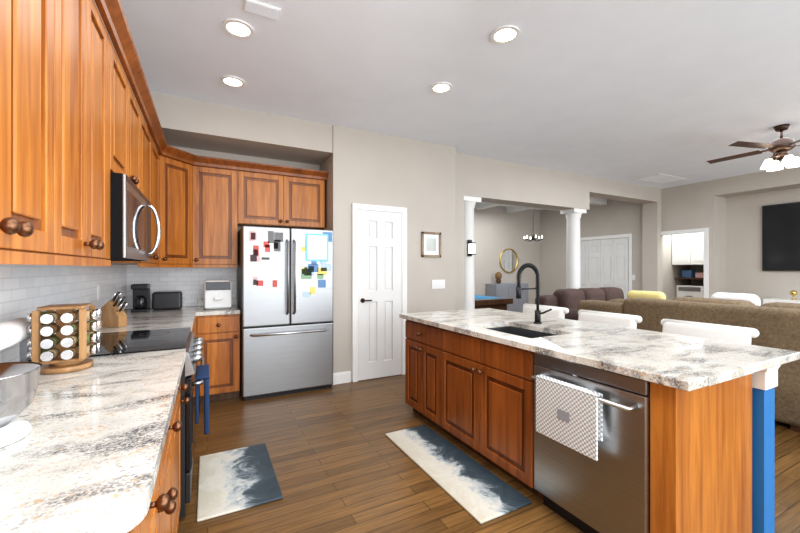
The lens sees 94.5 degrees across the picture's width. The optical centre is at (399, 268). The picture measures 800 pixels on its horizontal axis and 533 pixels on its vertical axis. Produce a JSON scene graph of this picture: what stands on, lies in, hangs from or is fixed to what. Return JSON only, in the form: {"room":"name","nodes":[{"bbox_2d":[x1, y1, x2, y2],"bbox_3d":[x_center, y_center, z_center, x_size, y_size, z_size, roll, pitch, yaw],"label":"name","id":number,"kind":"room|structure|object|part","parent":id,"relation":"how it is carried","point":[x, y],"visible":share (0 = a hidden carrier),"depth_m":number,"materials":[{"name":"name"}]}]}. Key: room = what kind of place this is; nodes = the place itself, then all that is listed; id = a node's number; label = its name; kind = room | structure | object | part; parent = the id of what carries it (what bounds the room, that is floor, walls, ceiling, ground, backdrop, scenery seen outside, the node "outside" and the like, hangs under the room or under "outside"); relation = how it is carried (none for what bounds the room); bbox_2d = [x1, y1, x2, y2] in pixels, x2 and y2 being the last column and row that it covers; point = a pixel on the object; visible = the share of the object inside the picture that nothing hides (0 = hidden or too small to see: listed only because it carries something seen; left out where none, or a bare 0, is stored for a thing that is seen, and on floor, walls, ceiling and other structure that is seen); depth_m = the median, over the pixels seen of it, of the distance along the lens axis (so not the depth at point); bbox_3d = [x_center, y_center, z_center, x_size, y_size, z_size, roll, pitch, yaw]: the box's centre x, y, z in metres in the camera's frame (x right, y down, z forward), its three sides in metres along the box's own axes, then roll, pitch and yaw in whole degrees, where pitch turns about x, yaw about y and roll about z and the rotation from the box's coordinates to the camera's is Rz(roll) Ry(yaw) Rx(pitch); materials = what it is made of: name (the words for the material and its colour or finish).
{"room":"kitchen and living room","nodes":[
{"label":"kitchen and living room","id":0,"kind":"room"},
{"bbox_2d":[94,0,799,209],"bbox_3d":[3.126,-1.690,4.446,11.550,0.060,10.400,0,0,-28],"label":"ceiling","id":1,"kind":"structure","parent":0,"point":[627,91],"depth_m":3.13,"materials":[{"name":"paint"}]},
{"bbox_2d":[220,75,244,87],"bbox_3d":[-1.480,-1.653,3.277,0.200,0.011,0.200,0,0,-28],"label":"recessed light","id":2,"kind":"object","parent":1,"relation":"in","point":[232,81],"visible":0.98,"depth_m":3.27,"materials":[{"name":"white"}]},
{"bbox_2d":[222,18,253,38],"bbox_3d":[-1.115,-1.653,2.554,0.200,0.011,0.200,0,0,-28],"label":"recessed light","id":3,"kind":"object","parent":1,"relation":"in","point":[239,28],"visible":1,"depth_m":2.55,"materials":[{"name":"white"}]},
{"bbox_2d":[243,0,280,19],"bbox_3d":[-0.879,-1.651,2.361,0.216,0.015,0.115,0,0,-28],"label":"ceiling vent","id":4,"kind":"object","parent":1,"relation":"in","point":[261,9],"visible":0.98,"depth_m":2.35,"materials":[{"name":"metal"}]},
{"bbox_2d":[430,82,451,93],"bbox_3d":[0.379,-1.653,3.388,0.200,0.011,0.200,0,0,-28],"label":"recessed light","id":5,"kind":"object","parent":1,"relation":"in","point":[441,87],"visible":0.98,"depth_m":3.38,"materials":[{"name":"white"}]},
{"bbox_2d":[491,25,519,43],"bbox_3d":[0.744,-1.653,2.620,0.200,0.011,0.200,0,0,-28],"label":"recessed light","id":6,"kind":"object","parent":1,"relation":"in","point":[505,34],"visible":1,"depth_m":2.62,"materials":[{"name":"white"}]},
{"bbox_2d":[523,234,542,241],"bbox_3d":[2.995,-1.132,8.323,0.424,1.055,0.373,0,0,-28],"label":"chandelier","id":7,"kind":"object","parent":1,"relation":"hanging from","point":[533,237],"visible":0.9,"depth_m":8.30,"materials":[{"name":"beige glass"}]},
{"bbox_2d":[474,197,606,212],"bbox_3d":[2.265,-1.579,8.020,5.365,0.158,2.855,0,0,-28],"label":"ceiling beams","id":8,"kind":"structure","parent":1,"relation":"attached to","point":[514,208],"depth_m":9.10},
{"bbox_2d":[634,173,683,183],"bbox_3d":[4.786,-1.651,6.832,0.840,0.015,0.448,0,0,-28],"label":"ceiling vent","id":9,"kind":"object","parent":1,"relation":"in","point":[659,178],"visible":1,"depth_m":6.78,"materials":[{"name":"metal"}]},
{"bbox_2d":[707,124,799,170],"bbox_3d":[4.416,-1.419,4.346,1.362,0.479,1.311,0,0,-28],"label":"ceiling fan","id":10,"kind":"object","parent":1,"relation":"hanging from","point":[780,147],"visible":1,"depth_m":4.28,"materials":[{"name":"brown wood"}]},
{"bbox_2d":[119,88,799,381],"bbox_3d":[3.179,-0.160,4.428,11.470,3.000,10.320,0,0,-28],"label":"wall","id":11,"kind":"structure","parent":0,"point":[428,186],"depth_m":5.59,"materials":[{"name":"paint"}]},
{"bbox_2d":[0,264,127,362],"bbox_3d":[-1.801,0.192,1.847,0.009,0.460,4.540,0,0,-28],"label":"wall","id":12,"kind":"structure","parent":11,"relation":"attached to","point":[25,290],"depth_m":1.97,"materials":[{"name":"tile"}]},
{"bbox_2d":[0,0,23,255],"bbox_3d":[-0.945,-0.570,0.574,0.345,1.060,0.450,0,0,-28],"label":"upper cabinet","id":13,"kind":"object","parent":12,"relation":"attached to","point":[11,11],"depth_m":0.87,"materials":[{"name":"brown wood"}]},
{"bbox_2d":[0,0,67,259],"bbox_3d":[-1.097,-0.570,0.866,0.345,1.060,0.450,0,0,-28],"label":"upper cabinet","id":14,"kind":"object","parent":12,"relation":"attached to","point":[45,21],"depth_m":1.04,"materials":[{"name":"brown wood"}]},
{"bbox_2d":[0,0,119,263],"bbox_3d":[-1.415,-0.570,1.478,0.345,1.060,0.508,0,0,-28],"label":"upper cabinet","id":15,"kind":"object","parent":12,"relation":"attached to","point":[107,61],"depth_m":1.63,"materials":[{"name":"brown wood"}]},
{"bbox_2d":[68,0,95,263],"bbox_3d":[-1.249,-0.570,1.159,0.345,1.060,0.450,0,0,-28],"label":"upper cabinet","id":16,"kind":"object","parent":12,"relation":"attached to","point":[74,131],"depth_m":1.34,"materials":[{"name":"brown wood"}]},
{"bbox_2d":[97,284,100,299],"bbox_3d":[-2.310,0.180,2.842,0.007,0.120,0.075,0,0,-28],"label":"electrical outlet plate","id":17,"kind":"object","parent":12,"relation":"attached to","point":[98,291],"visible":1,"depth_m":2.82,"materials":[{"name":"white plastic"}]},
{"bbox_2d":[120,112,151,263],"bbox_3d":[-2.035,-0.570,2.668,0.345,1.060,0.668,0,0,-28],"label":"upper cabinet","id":18,"kind":"object","parent":12,"relation":"attached to","point":[147,137],"depth_m":2.80,"materials":[{"name":"brown wood"}]},
{"bbox_2d":[152,128,163,263],"bbox_3d":[-2.266,-0.570,3.159,0.388,1.060,0.658,0,0,-28],"label":"upper cabinet","id":19,"kind":"object","parent":12,"relation":"attached to","point":[157,156],"depth_m":3.34,"materials":[{"name":"brown wood"}]},
{"bbox_2d":[120,48,131,180],"bbox_3d":[-1.619,-0.780,1.870,0.345,0.640,0.498,0,0,-28],"label":"upper cabinet","id":20,"kind":"object","parent":11,"relation":"attached to","point":[125,89],"depth_m":2.06,"materials":[{"name":"brown wood"}]},
{"bbox_2d":[106,172,160,260],"bbox_3d":[-1.648,-0.250,2.068,0.478,0.400,0.870,0,0,-28],"label":"microwave","id":21,"kind":"object","parent":20,"relation":"attached to","point":[131,206],"visible":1,"depth_m":1.85,"materials":[{"name":"silver metal"}]},
{"bbox_2d":[132,80,143,193],"bbox_3d":[-1.794,-0.780,2.205,0.345,0.640,0.498,0,0,-28],"label":"upper cabinet","id":22,"kind":"object","parent":11,"relation":"attached to","point":[137,118],"depth_m":2.40,"materials":[{"name":"brown wood"}]},
{"bbox_2d":[128,265,235,308],"bbox_3d":[-2.373,0.192,4.103,1.020,0.460,0.009,0,0,-28],"label":"wall","id":23,"kind":"structure","parent":11,"relation":"attached to","point":[190,281],"depth_m":4.08,"materials":[{"name":"tile"}]},
{"bbox_2d":[123,148,199,267],"bbox_3d":[-2.397,-0.570,3.714,0.669,1.060,0.669,0,0,-28],"label":"upper cabinet","id":24,"kind":"object","parent":23,"relation":"attached to","point":[181,169],"depth_m":3.70,"materials":[{"name":"brown wood"}]},
{"bbox_2d":[200,160,243,267],"bbox_3d":[-2.023,-0.570,4.067,0.544,1.060,0.388,0,0,-28],"label":"upper cabinet","id":25,"kind":"object","parent":23,"relation":"attached to","point":[221,185],"depth_m":3.95,"materials":[{"name":"brown wood"}]},
{"bbox_2d":[244,168,291,227],"bbox_3d":[-1.605,-0.795,4.309,0.547,0.610,0.346,0,0,-28],"label":"upper cabinet","id":26,"kind":"object","parent":11,"relation":"attached to","point":[267,193],"depth_m":4.17,"materials":[{"name":"brown wood"}]},
{"bbox_2d":[290,172,327,229],"bbox_3d":[-1.218,-0.795,4.510,0.565,0.610,0.346,0,0,-28],"label":"upper cabinet","id":27,"kind":"object","parent":11,"relation":"attached to","point":[308,192],"depth_m":4.39,"materials":[{"name":"brown wood"}]},
{"bbox_2d":[332,371,350,384],"bbox_3d":[2.244,1.275,6.166,7.124,0.130,0.594,0,0,-28],"label":"baseboard","id":28,"kind":"structure","parent":11,"relation":"attached to","point":[341,377],"depth_m":4.31,"materials":[{"name":"white wood"}]},
{"bbox_2d":[352,203,406,381],"bbox_3d":[-0.240,0.285,4.533,0.730,2.110,0.032,0,0,-28],"label":"trim","id":29,"kind":"structure","parent":11,"relation":"attached to","point":[356,207],"depth_m":4.38,"materials":[{"name":"white wood"}]},
{"bbox_2d":[358,210,401,380],"bbox_3d":[-0.231,0.317,4.517,0.586,2.030,0.066,0,0,-28],"label":"pantry door","id":30,"kind":"structure","parent":11,"relation":"in","point":[379,292],"depth_m":4.52,"materials":[{"name":"white wood"}]},
{"bbox_2d":[421,232,440,256],"bbox_3d":[0.414,-0.315,4.878,0.300,0.330,0.022,0,0,-28],"label":"picture frame","id":31,"kind":"object","parent":11,"relation":"attached to","point":[430,244],"visible":1,"depth_m":4.87,"materials":[{"name":"brown wood"}]},
{"bbox_2d":[432,280,444,288],"bbox_3d":[0.512,0.214,4.936,0.191,0.110,0.010,0,0,-28],"label":"switch plate","id":32,"kind":"object","parent":11,"relation":"attached to","point":[438,284],"visible":1,"depth_m":4.93,"materials":[{"name":"white plastic"}]},
{"bbox_2d":[499,248,517,272],"bbox_3d":[2.932,-0.210,9.960,0.660,0.660,0.030,0,0,-28],"label":"round mirror","id":33,"kind":"object","parent":11,"relation":"attached to","point":[508,260],"visible":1,"depth_m":9.96,"materials":[{"name":"gold glass"}]},
{"bbox_2d":[580,238,627,298],"bbox_3d":[4.828,0.320,8.886,0.020,2.020,1.294,0,0,-28],"label":"bifold leaf","id":34,"kind":"object","parent":11,"relation":"attached to","point":[604,262],"visible":0.62,"depth_m":8.79,"materials":[{"name":"white wood"}]},
{"bbox_2d":[580,233,631,290],"bbox_3d":[4.833,0.280,8.886,0.016,2.120,1.460,0,0,-28],"label":"trim","id":35,"kind":"structure","parent":11,"relation":"attached to","point":[630,249],"depth_m":8.28,"materials":[{"name":"white wood"}]},
{"bbox_2d":[661,228,708,297],"bbox_3d":[5.609,0.285,7.396,0.016,2.110,0.930,0,0,-28],"label":"trim","id":36,"kind":"structure","parent":11,"relation":"attached to","point":[706,261],"depth_m":7.02,"materials":[{"name":"white wood"}]},
{"bbox_2d":[672,232,703,264],"bbox_3d":[6.924,-0.520,8.272,0.867,0.880,1.110,0,0,-28],"label":"wall cabinet","id":37,"kind":"object","parent":11,"relation":"attached to","point":[688,249],"visible":0.19,"depth_m":8.26,"materials":[{"name":"white wood"}]},
{"bbox_2d":[674,270,703,278],"bbox_3d":[6.978,0.140,8.300,0.745,0.201,1.110,0,0,-28],"label":"shelf","id":38,"kind":"object","parent":11,"relation":"attached to","point":[690,274],"visible":0.35,"depth_m":8.47,"materials":[{"name":"brown wood"}]},
{"bbox_2d":[762,202,799,270],"bbox_3d":[6.986,-0.540,5.683,0.055,1.160,2.130,0,0,-28],"label":"screen","id":39,"kind":"object","parent":11,"relation":"attached to","point":[780,237],"visible":1,"depth_m":6.39,"materials":[{"name":"black glass"}]},
{"bbox_2d":[178,374,799,532],"bbox_3d":[3.126,1.370,4.446,11.550,0.060,10.400,0,0,-28],"label":"floor","id":40,"kind":"structure","parent":0,"point":[341,461],"depth_m":2.44,"materials":[{"name":"brown wood"}]},
{"bbox_2d":[29,327,203,518],"bbox_3d":[-1.559,0.868,2.176,0.719,0.945,0.762,0,0,-28],"label":"range","id":41,"kind":"object","parent":40,"relation":"on","point":[116,343],"visible":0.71,"depth_m":2.01,"materials":[{"name":"black glass"}]},
{"bbox_2d":[195,364,208,434],"bbox_3d":[-1.178,0.774,2.208,0.070,0.332,0.295,0,0,-28],"label":"towel","id":42,"kind":"object","parent":41,"relation":"hanging from","point":[202,371],"visible":1,"depth_m":2.09,"materials":[{"name":"blue fabric"}]},
{"bbox_2d":[127,387,178,532],"bbox_3d":[-0.999,0.903,0.974,0.622,0.874,1.032,0,0,-28],"label":"base cabinet","id":43,"kind":"object","parent":40,"relation":"on","point":[162,516],"depth_m":1.24,"materials":[{"name":"brown wood"}]},
{"bbox_2d":[0,349,185,532],"bbox_3d":[-1.075,0.444,1.158,0.638,0.038,1.487,0,0,-28],"label":"countertop","id":44,"kind":"structure","parent":43,"relation":"on","point":[84,455],"depth_m":0.87,"materials":[{"name":"white stone"}]},
{"bbox_2d":[0,317,31,361],"bbox_3d":[-1.520,0.314,1.430,0.098,0.219,0.320,0,0,-28],"label":"stand mixer","id":45,"kind":"object","parent":44,"relation":"on","point":[12,332],"visible":0.52,"depth_m":1.42,"materials":[{"name":"white metal"}]},
{"bbox_2d":[0,362,41,447],"bbox_3d":[-1.021,0.339,0.900,0.218,0.169,0.218,0,0,-28],"label":"mixer bowl","id":46,"kind":"object","parent":44,"relation":"on","point":[19,382],"visible":1,"depth_m":0.91,"materials":[{"name":"silver metal"}]},
{"bbox_2d":[26,303,100,374],"bbox_3d":[-1.412,0.289,1.565,0.218,0.268,0.218,0,0,-28],"label":"spice rack","id":47,"kind":"object","parent":44,"relation":"on","point":[72,350],"visible":1,"depth_m":1.51,"materials":[{"name":"brown wood"}]},
{"bbox_2d":[179,379,182,514],"bbox_3d":[-1.307,0.903,1.565,0.622,0.874,0.548,0,0,-28],"label":"base cabinet","id":48,"kind":"object","parent":40,"relation":"on","point":[180,387],"depth_m":1.90,"materials":[{"name":"brown wood"}]},
{"bbox_2d":[183,383,189,403],"bbox_3d":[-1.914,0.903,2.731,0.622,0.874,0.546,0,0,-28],"label":"base cabinet","id":49,"kind":"object","parent":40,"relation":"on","point":[186,400],"depth_m":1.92,"materials":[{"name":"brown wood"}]},
{"bbox_2d":[195,314,239,402],"bbox_3d":[-1.975,0.903,3.958,0.441,0.874,0.627,0,0,-28],"label":"base cabinet","id":50,"kind":"object","parent":40,"relation":"on","point":[220,334],"depth_m":3.71,"materials":[{"name":"brown wood"}]},
{"bbox_2d":[97,301,199,332],"bbox_3d":[-2.163,0.399,3.249,0.641,0.128,1.695,0,0,-28],"label":"countertop","id":51,"kind":"structure","parent":50,"relation":"on","point":[184,317],"depth_m":3.08,"materials":[{"name":"white stone"}]},
{"bbox_2d":[101,292,127,326],"bbox_3d":[-2.078,0.295,2.703,0.169,0.255,0.072,0,0,7],"label":"knife block","id":52,"kind":"object","parent":51,"relation":"on","point":[113,314],"visible":0.98,"depth_m":2.67,"materials":[{"name":"brown wood"}]},
{"bbox_2d":[131,284,149,311],"bbox_3d":[-2.569,0.288,3.668,0.140,0.270,0.180,0,0,-28],"label":"coffee maker","id":53,"kind":"object","parent":51,"relation":"on","point":[141,297],"visible":1,"depth_m":3.62,"materials":[{"name":"black plastic"}]},
{"bbox_2d":[152,291,184,309],"bbox_3d":[-2.402,0.329,3.845,0.280,0.188,0.170,0,0,-28],"label":"toaster","id":54,"kind":"object","parent":51,"relation":"on","point":[167,300],"visible":0.96,"depth_m":3.77,"materials":[{"name":"black plastic"}]},
{"bbox_2d":[197,297,239,315],"bbox_3d":[-1.936,0.399,3.957,0.376,0.128,0.648,0,0,-28],"label":"countertop","id":55,"kind":"structure","parent":50,"relation":"on","point":[234,309],"depth_m":3.75,"materials":[{"name":"white stone"}]},
{"bbox_2d":[204,280,231,308],"bbox_3d":[-1.943,0.273,3.949,0.270,0.300,0.360,0,0,-28],"label":"air fryer","id":56,"kind":"object","parent":55,"relation":"on","point":[217,294],"visible":1,"depth_m":3.83,"materials":[{"name":"white plastic"}]},
{"bbox_2d":[197,443,282,521],"bbox_3d":[-1.047,1.331,2.380,0.440,0.015,0.750,0,0,-28],"label":"area rug","id":57,"kind":"object","parent":40,"relation":"on","point":[234,480],"visible":0.96,"depth_m":2.29,"materials":[{"name":"fabric"}]},
{"bbox_2d":[237,226,332,400],"bbox_3d":[-1.312,0.455,4.215,0.940,1.770,0.783,0,0,-28],"label":"fridge","id":58,"kind":"object","parent":40,"relation":"on","point":[285,291],"visible":1,"depth_m":3.90,"materials":[{"name":"metal"}]},
{"bbox_2d":[385,425,531,523],"bbox_3d":[0.316,1.331,2.538,0.375,0.015,1.170,0,0,-28],"label":"area rug","id":59,"kind":"object","parent":40,"relation":"on","point":[478,492],"visible":1,"depth_m":2.37,"materials":[{"name":"beige fabric"}]},
{"bbox_2d":[464,196,480,309],"bbox_3d":[1.000,0.141,5.572,0.340,2.398,0.300,0,0,-28],"label":"column","id":60,"kind":"structure","parent":40,"relation":"on","point":[470,202],"depth_m":5.46,"materials":[{"name":"white paint"}]},
{"bbox_2d":[467,240,475,255],"bbox_3d":[1.041,-0.300,5.407,0.080,0.240,0.101,0,0,-28],"label":"lantern sconce","id":61,"kind":"object","parent":60,"relation":"attached to","point":[470,248],"visible":0.98,"depth_m":5.38,"materials":[{"name":"beige glass"}]},
{"bbox_2d":[475,295,512,309],"bbox_3d":[0.959,0.939,7.405,1.300,0.803,2.250,0,0,-28],"label":"pool table","id":62,"kind":"object","parent":40,"relation":"on","point":[492,302],"visible":0.04,"depth_m":6.58,"materials":[{"name":"brown wood"}]},
{"bbox_2d":[485,283,527,312],"bbox_3d":[2.802,0.865,9.669,1.100,0.950,0.426,0,0,-28],"label":"console","id":63,"kind":"object","parent":40,"relation":"on","point":[506,290],"visible":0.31,"depth_m":9.48},
{"bbox_2d":[495,272,501,283],"bbox_3d":[2.537,0.235,9.528,0.171,0.306,0.180,0,0,-28],"label":"decorative plant","id":64,"kind":"object","parent":63,"relation":"on","point":[498,276],"visible":1,"depth_m":9.47,"materials":[{"name":"brown wood"}]},
{"bbox_2d":[523,303,568,318],"bbox_3d":[1.237,0.855,3.598,0.536,0.970,0.554,0,0,-28],"label":"stool","id":65,"kind":"object","parent":40,"relation":"on","point":[559,312],"visible":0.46,"depth_m":3.61,"materials":[{"name":"white wood"}]},
{"bbox_2d":[560,208,586,288],"bbox_3d":[3.129,0.141,6.680,0.340,2.398,0.300,0,0,-28],"label":"column","id":66,"kind":"structure","parent":40,"relation":"on","point":[573,261],"depth_m":6.58,"materials":[{"name":"white paint"}]},
{"bbox_2d":[535,287,623,319],"bbox_3d":[3.205,0.830,5.862,2.030,1.020,0.960,0,0,-28],"label":"sofa","id":67,"kind":"object","parent":40,"relation":"on","point":[570,299],"visible":0.21,"depth_m":5.71,"materials":[{"name":"brown fabric"}]},
{"bbox_2d":[531,353,649,532],"bbox_3d":[1.153,0.906,1.953,0.711,0.868,0.600,0,0,-28],"label":"dishwasher","id":68,"kind":"object","parent":40,"relation":"on","point":[608,491],"visible":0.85,"depth_m":1.71,"materials":[{"name":"silver metal"}]},
{"bbox_2d":[536,375,602,460],"bbox_3d":[0.825,0.721,1.833,0.050,0.298,0.350,0,0,-28],"label":"dish towel","id":69,"kind":"object","parent":68,"relation":"hanging from","point":[569,415],"visible":0.96,"depth_m":1.79,"materials":[{"name":"white fabric"}]},
{"bbox_2d":[399,308,799,532],"bbox_3d":[1.016,0.882,2.682,1.100,0.915,2.360,0,0,-28],"label":"kitchen island","id":70,"kind":"object","parent":40,"relation":"on","point":[712,458],"depth_m":1.83,"materials":[{"name":"brown wood"}]},
{"bbox_2d":[516,263,551,323],"bbox_3d":[1.004,0.190,2.781,0.250,0.467,0.153,0,0,-28],"label":"faucet","id":71,"kind":"object","parent":70,"relation":"on","point":[538,312],"visible":1,"depth_m":2.84,"materials":[{"name":"black metal"}]},
{"bbox_3d":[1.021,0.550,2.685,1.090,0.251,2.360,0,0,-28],"label":"kitchen island top","id":72,"kind":"part","parent":70,"relation":"part of","materials":[{"name":"white stone"}]},
{"bbox_2d":[578,309,641,328],"bbox_3d":[1.541,0.855,3.012,0.536,0.970,0.554,0,0,-28],"label":"stool","id":73,"kind":"object","parent":40,"relation":"on","point":[618,319],"visible":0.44,"depth_m":3.05,"materials":[{"name":"white wood"}]},
{"bbox_2d":[578,297,799,431],"bbox_3d":[3.762,0.823,3.266,1.190,1.035,4.150,0,0,-28],"label":"sofa","id":74,"kind":"object","parent":40,"relation":"on","point":[776,325],"visible":0.46,"depth_m":3.29,"materials":[{"name":"brown fabric"}]},
{"bbox_2d":[627,290,665,298],"bbox_3d":[3.075,0.515,4.611,0.187,0.472,0.440,0,0,-28],"label":"pillow","id":75,"kind":"object","parent":74,"relation":"on","point":[645,294],"visible":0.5,"depth_m":4.54,"materials":[{"name":"yellow fabric"}]},
{"bbox_2d":[711,292,760,305],"bbox_3d":[3.484,0.502,3.843,0.207,0.496,0.400,0,0,-28],"label":"pillow","id":76,"kind":"object","parent":74,"relation":"on","point":[754,299],"visible":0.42,"depth_m":3.75,"materials":[{"name":"white fabric"}]},
{"bbox_2d":[676,285,703,297],"bbox_3d":[6.985,0.865,8.304,0.700,0.950,1.080,0,0,-28],"label":"washer","id":77,"kind":"object","parent":40,"relation":"on","point":[689,290],"visible":0.12,"depth_m":8.40,"materials":[{"name":"white plastic"}]},
{"bbox_2d":[661,319,758,344],"bbox_3d":[1.860,0.855,2.400,0.536,0.970,0.554,0,0,-28],"label":"stool","id":78,"kind":"object","parent":40,"relation":"on","point":[737,334],"visible":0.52,"depth_m":2.44,"materials":[{"name":"white wood"}]},
{"bbox_2d":[763,298,799,303],"bbox_3d":[6.812,0.930,5.604,0.420,0.820,1.850,0,0,-28],"label":"console table","id":79,"kind":"object","parent":40,"relation":"on","point":[769,300],"visible":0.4,"depth_m":6.21,"materials":[{"name":"white wood"}]},
{"bbox_2d":[790,290,797,299],"bbox_3d":[6.511,0.438,6.118,0.090,0.160,0.090,0,0,-28],"label":"decor","id":80,"kind":"object","parent":79,"relation":"on","point":[793,293],"visible":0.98,"depth_m":6.10,"materials":[{"name":"gold metal"}]}
]}

